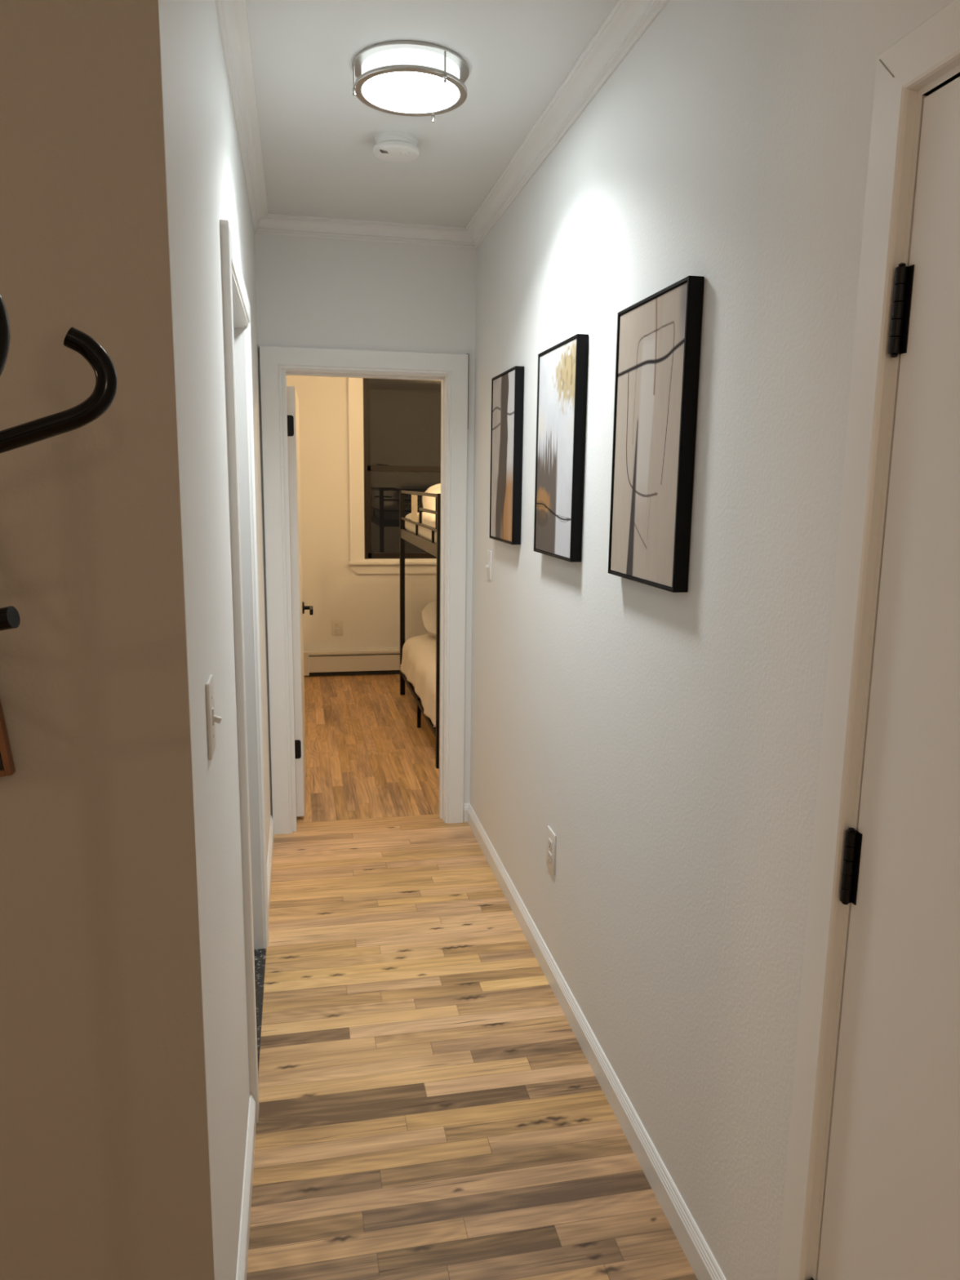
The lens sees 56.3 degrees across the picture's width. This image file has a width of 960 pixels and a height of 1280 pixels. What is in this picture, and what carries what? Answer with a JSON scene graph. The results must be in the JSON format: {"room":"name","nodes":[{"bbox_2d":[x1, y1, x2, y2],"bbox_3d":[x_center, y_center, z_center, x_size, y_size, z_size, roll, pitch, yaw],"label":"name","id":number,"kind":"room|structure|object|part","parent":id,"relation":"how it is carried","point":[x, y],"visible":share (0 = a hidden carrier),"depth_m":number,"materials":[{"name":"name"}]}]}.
{"room":"home hallway","nodes":[
{"label":"home hallway","id":0,"kind":"room"},
{"bbox_2d":[0,0,214,1279],"bbox_3d":[-1.779,0.046,0.890,2.862,2.556,0.121,-1,10,-11],"label":"wall","id":1,"kind":"structure","parent":0,"point":[104,1169],"depth_m":1.10,"materials":[{"name":"beige paint"}]},
{"bbox_2d":[0,699,15,777],"bbox_3d":[-0.698,0.032,1.039,0.272,0.325,0.015,-1,10,-11],"label":"picture frame","id":2,"kind":"object","parent":1,"relation":"attached to","point":[6,763],"visible":1,"depth_m":1.08,"materials":[{"name":"brown wood"}]},
{"bbox_3d":[-0.698,0.031,1.040,0.256,0.309,0.010,-1,10,-11],"label":"dark panel","id":3,"kind":"part","parent":2,"relation":"part of","materials":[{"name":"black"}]},
{"bbox_2d":[157,0,271,1279],"bbox_3d":[-0.683,-0.199,2.371,0.120,2.556,2.627,-1,10,-11],"label":"wall","id":4,"kind":"structure","parent":0,"point":[206,183],"depth_m":1.45,"materials":[{"name":"paint"}]},
{"bbox_2d":[205,674,222,759],"bbox_3d":[-0.402,0.116,1.360,0.019,0.117,0.070,-1,10,-11],"label":"light switch","id":5,"kind":"object","parent":4,"relation":"attached to","point":[211,718],"visible":1,"depth_m":1.33,"materials":[{"name":"white plastic"}]},
{"bbox_3d":[-0.408,0.116,1.359,0.005,0.117,0.070,-1,10,-11],"label":"plate","id":6,"kind":"part","parent":5,"relation":"part of","materials":[{"name":"white plastic"}]},
{"bbox_3d":[-0.402,0.120,1.361,0.019,0.014,0.007,-1,10,-11],"label":"toggle lever","id":7,"kind":"part","parent":5,"relation":"part of","materials":[{"name":"white plastic"}]},
{"bbox_2d":[219,219,269,1122],"bbox_3d":[-0.669,0.080,2.369,0.138,2.007,0.894,-1,10,-11],"label":"door frame","id":8,"kind":"structure","parent":4,"relation":"attached to","point":[233,280],"depth_m":2.59,"materials":[{"name":"white paint"}]},
{"bbox_2d":[235,1092,256,1279],"bbox_3d":[-1.857,1.206,1.435,2.875,0.082,0.829,-1,10,-11],"label":"baseboard","id":9,"kind":"structure","parent":4,"relation":"attached to","point":[244,1232],"depth_m":1.83,"materials":[{"name":"white paint"}]},
{"bbox_2d":[266,814,274,918],"bbox_3d":[-0.803,0.872,3.421,0.012,0.082,0.918,-1,10,-11],"label":"baseboard","id":10,"kind":"structure","parent":4,"relation":"attached to","point":[269,863],"depth_m":3.46,"materials":[{"name":"white paint"}]},
{"bbox_2d":[286,375,436,651],"bbox_3d":[-0.584,-1.011,7.016,2.810,2.556,0.160,-1,10,-11],"label":"wall","id":11,"kind":"structure","parent":0,"point":[368,605],"depth_m":6.89,"materials":[{"name":"paint"}]},
{"bbox_2d":[331,619,342,635],"bbox_3d":[-1.112,-0.097,6.983,0.084,0.127,0.009,-1,10,-11],"label":"wall outlet","id":12,"kind":"object","parent":11,"relation":"attached to","point":[336,624],"visible":1,"depth_m":6.98,"materials":[{"name":"white plastic"}]},
{"bbox_2d":[292,648,399,676],"bbox_3d":[-0.626,0.169,7.101,2.330,0.190,0.064,-1,10,-11],"label":"baseboard heater","id":13,"kind":"object","parent":11,"relation":"attached to","point":[353,662],"visible":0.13,"depth_m":7.00,"materials":[{"name":"white metal"}]},
{"bbox_3d":[-0.620,0.176,7.075,2.330,0.124,0.004,-1,10,-11],"label":"panel","id":14,"kind":"part","parent":13,"relation":"part of","materials":[{"name":"white metal"}]},
{"bbox_2d":[347,377,440,573],"bbox_3d":[-0.445,-1.361,6.939,1.167,1.685,0.165,-1,10,-11],"label":"window","id":15,"kind":"structure","parent":11,"relation":"in","point":[360,468],"depth_m":6.86,"materials":[{"name":"white paint"}]},
{"bbox_3d":[-0.434,-1.400,6.882,1.135,1.588,0.024,-1,10,-11],"label":"casing","id":16,"kind":"part","parent":15,"relation":"part of","materials":[{"name":"white paint"}]},
{"bbox_3d":[-0.449,-1.369,6.962,0.913,1.498,0.116,-1,10,-11],"label":"frame","id":17,"kind":"part","parent":15,"relation":"part of","materials":[{"name":"black"}]},
{"bbox_3d":[-0.448,-1.702,6.916,0.861,0.805,0.036,-1,10,-11],"label":"sash","id":18,"kind":"part","parent":15,"relation":"part of","materials":[{"name":"black"}]},
{"bbox_3d":[-0.449,-0.985,6.999,0.861,0.726,0.035,-1,10,-11],"label":"sash","id":19,"kind":"part","parent":15,"relation":"part of","materials":[{"name":"black"}]},
{"bbox_2d":[253,234,475,831],"bbox_3d":[0.056,-0.457,3.900,2.570,2.556,0.120,-1,10,-11],"label":"wall","id":20,"kind":"structure","parent":0,"point":[311,292],"depth_m":3.58,"materials":[{"name":"paint"}]},
{"bbox_2d":[286,386,313,816],"bbox_3d":[-0.853,-0.183,4.160,0.148,1.866,0.643,-1,10,-10],"label":"door","id":21,"kind":"structure","parent":20,"relation":"in","point":[298,607],"depth_m":3.89,"materials":[{"name":"white paint"}]},
{"bbox_3d":[-0.846,-0.152,4.398,0.052,0.060,0.145,-1,10,-10],"label":"lever handle","id":22,"kind":"part","parent":21,"relation":"part of","materials":[{"name":"black metal"}]},
{"bbox_2d":[258,345,468,834],"bbox_3d":[-0.482,-0.180,3.830,0.837,2.021,0.141,-1,10,-11],"label":"door frame","id":23,"kind":"structure","parent":20,"relation":"attached to","point":[273,359],"depth_m":3.73,"materials":[{"name":"white paint"}]},
{"bbox_2d":[293,673,439,822],"bbox_3d":[-0.276,0.528,5.660,2.570,0.001,3.108,-1,10,-11],"label":"floor","id":24,"kind":"structure","parent":0,"point":[367,756],"depth_m":5.05,"materials":[{"name":"brown wood"}]},
{"bbox_2d":[399,489,440,768],"bbox_3d":[0.240,-0.189,5.604,1.293,1.445,1.730,-1,10,-11],"label":"bunk bed","id":25,"kind":"object","parent":24,"relation":"on","point":[433,548],"visible":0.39,"depth_m":5.29,"materials":[{"name":"black metal"}]},
{"bbox_3d":[-0.545,-0.321,6.298,0.034,1.445,0.034,-1,10,-11],"label":"bed post","id":26,"kind":"part","parent":25,"relation":"part of","materials":[{"name":"black metal"}]},
{"bbox_3d":[-0.402,-0.805,5.479,0.002,0.161,0.270,-1,10,-11],"label":"guard panel","id":27,"kind":"part","parent":25,"relation":"part of","materials":[{"name":"beige"}]},
{"bbox_3d":[-0.385,0.374,5.576,0.024,0.028,1.696,-1,10,-11],"label":"rail","id":28,"kind":"part","parent":25,"relation":"part of","materials":[{"name":"black metal"}]},
{"bbox_3d":[-0.373,-0.596,5.406,0.020,0.062,1.696,-1,10,-11],"label":"rail","id":29,"kind":"part","parent":25,"relation":"part of","materials":[{"name":"grey metal"}]},
{"bbox_3d":[-0.368,-0.875,5.357,0.020,0.018,1.696,-1,10,-11],"label":"guard rail","id":30,"kind":"part","parent":25,"relation":"part of","materials":[{"name":"grey metal"}]},
{"bbox_3d":[-0.370,-0.699,5.388,0.018,0.015,1.696,-1,10,-11],"label":"guard rail","id":31,"kind":"part","parent":25,"relation":"part of","materials":[{"name":"grey metal"}]},
{"bbox_3d":[-0.378,0.449,5.551,0.022,0.190,0.022,-1,10,-11],"label":"bed leg","id":32,"kind":"part","parent":25,"relation":"part of","materials":[{"name":"black metal"}]},
{"bbox_2d":[404,515,436,543],"bbox_3d":[0.112,-0.682,5.490,0.960,0.119,1.656,-1,10,-11],"label":"mattress","id":33,"kind":"object","parent":25,"relation":"on","point":[425,533],"visible":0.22,"depth_m":5.32,"materials":[{"name":"white fabric"}]},
{"bbox_2d":[407,511,435,524],"bbox_3d":[0.110,-0.724,5.484,0.948,0.108,1.558,-1,10,-11],"label":"blanket","id":34,"kind":"object","parent":33,"relation":"on","point":[428,517],"visible":0.07,"depth_m":5.32,"materials":[{"name":"white fabric"}]},
{"bbox_2d":[422,483,440,512],"bbox_3d":[-0.069,-0.914,6.070,0.640,0.303,0.314,-1,10,-11],"label":"pillow","id":35,"kind":"object","parent":33,"relation":"on","point":[428,502],"visible":0.06,"depth_m":5.99,"materials":[{"name":"white fabric"}]},
{"bbox_3d":[-0.276,-0.707,4.919,0.016,0.016,0.755,-1,10,-11],"label":"guard rail","id":36,"kind":"part","parent":25,"relation":"part of","materials":[{"name":"grey metal"}]},
{"bbox_3d":[-0.209,-0.030,4.662,0.034,1.445,0.034,-1,10,-11],"label":"bed post","id":37,"kind":"part","parent":25,"relation":"part of","materials":[{"name":"black metal"}]},
{"bbox_3d":[0.236,0.247,5.681,1.224,0.201,1.636,-1,10,-11],"label":"mattress","id":38,"kind":"object","parent":25,"relation":"on","visible":0},
{"bbox_2d":[400,633,435,727],"bbox_3d":[0.231,0.179,5.665,1.313,0.317,1.729,-1,10,-11],"label":"comforter","id":39,"kind":"object","parent":38,"relation":"on","point":[418,664],"visible":0.23,"depth_m":5.51,"materials":[{"name":"beige fabric"}]},
{"bbox_2d":[422,600,436,637],"bbox_3d":[-0.078,-0.146,6.196,0.640,0.262,0.391,-1,10,-11],"label":"pillow","id":40,"kind":"object","parent":39,"relation":"on","point":[428,612],"visible":0.15,"depth_m":6.08,"materials":[{"name":"white fabric"}]},
{"bbox_2d":[245,0,617,227],"bbox_3d":[-1.173,-1.052,-0.029,3.735,0.060,6.771,-1,10,-11],"label":"ceiling","id":41,"kind":"structure","parent":0,"point":[317,139],"depth_m":2.37,"materials":[{"name":"white paint"}]},
{"bbox_2d":[373,131,419,162],"bbox_3d":[-0.247,-1.453,2.649,0.135,0.050,0.135,-1,10,-11],"label":"smoke detector","id":42,"kind":"object","parent":41,"relation":"attached to","point":[390,146],"visible":1,"depth_m":2.61,"materials":[{"name":"white plastic"}]},
{"bbox_2d":[351,40,469,122],"bbox_3d":[-0.170,-1.361,2.198,0.286,0.074,0.285,-1,10,-11],"label":"ceiling light","id":43,"kind":"object","parent":41,"relation":"attached to","point":[410,78],"visible":1,"depth_m":2.14,"materials":[{"name":"white"}]},
{"bbox_3d":[-0.305,-1.355,2.171,0.009,0.068,0.009,-1,10,-11],"label":"support rod","id":44,"kind":"part","parent":43,"relation":"part of","materials":[{"name":"silver metal"}]},
{"bbox_2d":[362,71,458,112],"bbox_3d":[-0.170,-1.342,2.201,0.237,0.006,0.237,-1,10,-11],"label":"diffuser","id":45,"kind":"object","parent":43,"relation":"attached to","point":[382,91],"depth_m":2.19,"materials":[{"name":"white glass"}]},
{"bbox_3d":[-0.121,-1.380,2.326,0.009,0.068,0.009,-1,10,-11],"label":"support rod","id":46,"kind":"part","parent":43,"relation":"part of","materials":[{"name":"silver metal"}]},
{"bbox_3d":[-0.082,-1.338,2.093,0.009,0.068,0.009,-1,10,-11],"label":"support rod","id":47,"kind":"part","parent":43,"relation":"part of","materials":[{"name":"silver metal"}]},
{"bbox_2d":[246,813,697,1279],"bbox_3d":[-1.239,1.424,0.472,3.783,0.001,6.829,-1,10,-11],"label":"floor","id":48,"kind":"structure","parent":0,"point":[430,1107],"depth_m":2.23,"materials":[{"name":"brown wood"}]},
{"bbox_2d":[0,294,117,631],"bbox_3d":[-0.427,0.503,0.619,0.393,1.785,0.340,1,10,0],"label":"coat rack","id":49,"kind":"object","parent":48,"relation":"on","point":[100,401],"visible":1,"depth_m":0.54,"materials":[{"name":"black metal"}]},
{"bbox_2d":[253,948,266,1075],"bbox_3d":[-0.684,1.067,2.542,0.130,0.004,0.738,-1,10,-11],"label":"threshold","id":50,"kind":"object","parent":48,"relation":"on","point":[260,954],"visible":0.24,"depth_m":2.69,"materials":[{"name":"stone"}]},
{"bbox_2d":[470,0,959,1279],"bbox_3d":[0.688,0.125,0.625,0.120,2.556,6.891,-1,10,-11],"label":"wall","id":51,"kind":"structure","parent":0,"point":[668,744],"depth_m":1.66,"materials":[{"name":"paint"}]},
{"bbox_2d":[214,0,669,248],"bbox_3d":[-1.174,-0.991,-0.018,3.735,0.063,6.771,-1,10,-11],"label":"crown molding","id":52,"kind":"structure","parent":51,"relation":"attached to","point":[628,20],"depth_m":2.52,"materials":[{"name":"white paint"}]},
{"bbox_2d":[484,550,492,580],"bbox_3d":[0.030,-0.292,3.493,0.019,0.112,0.068,-1,10,-11],"label":"light switch","id":53,"kind":"object","parent":51,"relation":"attached to","point":[488,566],"visible":1,"depth_m":3.48,"materials":[{"name":"white plastic"}]},
{"bbox_2d":[488,365,524,544],"bbox_3d":[0.089,-0.634,3.126,0.030,0.576,0.364,-1,10,-11],"label":"framed painting","id":54,"kind":"object","parent":51,"relation":"attached to","point":[507,387],"visible":1,"depth_m":3.05,"materials":[{"name":"black"}]},
{"bbox_2d":[546,825,555,875],"bbox_3d":[0.214,0.636,2.708,0.008,0.128,0.082,-1,10,-11],"label":"wall outlet","id":55,"kind":"object","parent":51,"relation":"attached to","point":[551,837],"visible":1,"depth_m":2.70,"materials":[{"name":"white plastic"}]},
{"bbox_2d":[547,850,551,863],"bbox_3d":[0.212,0.656,2.712,0.004,0.029,0.033,-1,10,-11],"label":"receptacle","id":56,"kind":"object","parent":55,"relation":"attached to","point":[549,852],"depth_m":2.71,"materials":[{"name":"white plastic"}]},
{"bbox_2d":[548,837,551,850],"bbox_3d":[0.212,0.616,2.704,0.004,0.029,0.033,-1,10,-11],"label":"receptacle","id":57,"kind":"object","parent":55,"relation":"attached to","point":[549,838],"depth_m":2.70,"materials":[{"name":"white plastic"}]},
{"bbox_2d":[533,333,588,562],"bbox_3d":[0.219,-0.522,2.497,0.030,0.576,0.379,-1,10,-11],"label":"framed painting","id":58,"kind":"object","parent":51,"relation":"attached to","point":[562,368],"visible":1,"depth_m":2.43,"materials":[{"name":"black"}]},
{"bbox_2d":[463,803,726,1279],"bbox_3d":[0.204,1.004,2.744,0.029,0.082,2.671,-1,10,-11],"label":"baseboard","id":59,"kind":"structure","parent":51,"relation":"attached to","point":[695,1248],"depth_m":2.18,"materials":[{"name":"white paint"}]},
{"bbox_2d":[608,275,704,592],"bbox_3d":[0.351,-0.407,1.851,0.030,0.576,0.372,-1,10,-11],"label":"framed painting","id":60,"kind":"object","parent":51,"relation":"attached to","point":[659,338],"visible":1,"depth_m":1.79,"materials":[{"name":"black"}]},
{"bbox_2d":[777,0,959,1279],"bbox_3d":[0.635,0.350,0.862,0.139,2.029,0.909,-1,10,-11],"label":"door","id":61,"kind":"structure","parent":51,"relation":"in","point":[891,1211],"depth_m":1.12,"materials":[{"name":"white paint"}]}
]}

